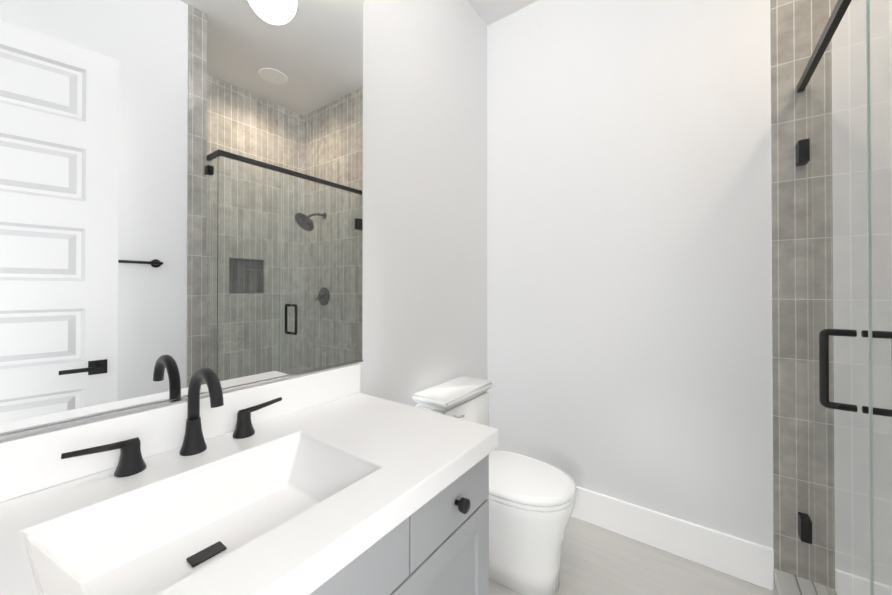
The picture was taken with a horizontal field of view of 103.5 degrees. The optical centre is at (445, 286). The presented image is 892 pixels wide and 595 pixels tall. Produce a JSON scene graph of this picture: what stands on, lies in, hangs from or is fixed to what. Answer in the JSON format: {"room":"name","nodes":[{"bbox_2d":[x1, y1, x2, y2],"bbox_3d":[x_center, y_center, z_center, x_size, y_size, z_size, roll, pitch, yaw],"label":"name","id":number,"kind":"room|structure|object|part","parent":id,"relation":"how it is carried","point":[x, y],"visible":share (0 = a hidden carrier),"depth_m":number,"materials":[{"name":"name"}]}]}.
{"room":"bathroom","nodes":[
{"label":"bathroom","id":0,"kind":"room"},
{"bbox_2d":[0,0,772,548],"bbox_3d":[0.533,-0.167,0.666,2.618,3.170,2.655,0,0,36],"label":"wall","id":1,"kind":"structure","parent":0,"point":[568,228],"depth_m":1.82,"materials":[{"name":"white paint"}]},
{"bbox_2d":[0,363,360,501],"bbox_3d":[-0.674,0.331,0.798,0.020,0.104,1.214,0,0,36],"label":"backsplash","id":2,"kind":"structure","parent":1,"relation":"attached to","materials":[{"name":"white stone"}]},
{"bbox_2d":[0,0,362,434],"bbox_3d":[-0.661,-0.526,0.836,0.006,1.590,1.189,0,0,36],"label":"wall mirror","id":3,"kind":"object","parent":1,"relation":"attached to","point":[181,192],"visible":1,"depth_m":0.84,"materials":[{"name":"silver mirror"}]},
{"bbox_2d":[0,360,362,439],"bbox_3d":[-0.659,-0.529,0.835,0.009,1.608,1.189,0,0,36],"label":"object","id":4,"kind":"structure","parent":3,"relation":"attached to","point":[10,435],"depth_m":0.79,"materials":[{"name":"silver metal"}]},
{"bbox_2d":[571,486,773,590],"bbox_3d":[0.838,1.218,1.918,1.398,0.175,0.016,0,0,36],"label":"baseboard","id":5,"kind":"structure","parent":1,"relation":"attached to","point":[744,560],"depth_m":1.68,"materials":[{"name":"white"}]},
{"bbox_2d":[770,0,837,577],"bbox_3d":[1.795,-0.196,1.237,0.960,3.105,0.012,0,0,36],"label":"shower wall tile","id":6,"kind":"structure","parent":1,"relation":"attached to","point":[797,27],"depth_m":1.47,"materials":[{"name":"grey tile"}]},
{"bbox_2d":[467,0,537,25],"bbox_3d":[0.182,-1.780,0.189,2.618,0.050,3.855,0,0,36],"label":"ceiling","id":7,"kind":"structure","parent":0,"point":[488,12],"depth_m":2.20,"materials":[{"name":"white paint"}]},
{"bbox_2d":[489,516,774,594],"bbox_3d":[0.182,1.320,0.171,2.618,0.050,3.855,0,0,36],"label":"floor","id":8,"kind":"structure","parent":0,"point":[596,560],"depth_m":1.60,"materials":[{"name":"tile"}]},
{"bbox_2d":[0,363,498,594],"bbox_3d":[-0.442,0.738,0.629,0.592,1.119,1.216,0,0,36],"label":"bathroom vanity","id":9,"kind":"object","parent":8,"relation":"on","point":[334,481],"visible":1,"depth_m":0.71,"materials":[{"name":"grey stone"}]},
{"bbox_2d":[61,367,281,476],"bbox_3d":[-0.543,0.281,0.789,0.166,0.203,0.421,0,0,36],"label":"faucet","id":10,"kind":"object","parent":9,"relation":"on","point":[196,455],"depth_m":0.80,"materials":[{"name":"black metal"}]},
{"bbox_2d":[412,376,575,594],"bbox_3d":[0.248,0.911,1.676,0.710,0.785,0.450,0,0,36],"label":"toilet","id":11,"kind":"object","parent":8,"relation":"on","point":[532,500],"visible":0.52,"depth_m":1.50,"materials":[{"name":"white ceramic"}]},
{"bbox_3d":[0.043,0.752,1.826,0.195,0.385,0.434,0,0,36],"label":"tank","id":12,"kind":"part","parent":11,"relation":"part of","materials":[{"name":"white ceramic"}]},
{"bbox_3d":[0.047,0.540,1.824,0.214,0.040,0.450,0,0,36],"label":"tank lid","id":13,"kind":"part","parent":11,"relation":"part of","materials":[{"name":"white ceramic"}]},
{"bbox_3d":[0.326,1.103,1.619,0.515,0.402,0.388,0,0,36],"label":"bowl","id":14,"kind":"part","parent":11,"relation":"part of","materials":[{"name":"white ceramic"}]},
{"bbox_3d":[0.331,0.876,1.617,0.506,0.048,0.392,0,0,36],"label":"seat","id":15,"kind":"part","parent":11,"relation":"part of","materials":[{"name":"white ceramic"}]},
{"bbox_2d":[774,568,809,594],"bbox_3d":[1.137,1.277,0.917,0.258,0.155,1.263,0,0,36],"label":"curb","id":16,"kind":"object","parent":8,"relation":"on","point":[785,583],"visible":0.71,"depth_m":1.43,"materials":[{"name":"grey stone"}]},
{"bbox_2d":[774,575,801,594],"bbox_3d":[1.065,1.227,0.981,0.069,0.056,1.241,0,0,36],"label":"trim","id":17,"kind":"structure","parent":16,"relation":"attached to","point":[797,585],"depth_m":1.42,"materials":[{"name":"grey"}]},
{"bbox_2d":[796,0,891,594],"bbox_3d":[1.180,0.177,0.971,0.240,2.038,1.133,0,0,36],"label":"glass","id":18,"kind":"object","parent":16,"relation":"on","point":[844,152],"visible":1,"depth_m":0.99,"materials":[{"name":"clear glass"}]},
{"bbox_3d":[1.096,0.225,0.933,0.149,0.219,0.019,0,0,36],"label":"handle","id":19,"kind":"part","parent":18,"relation":"part of","materials":[{"name":"black metal"}]}
]}

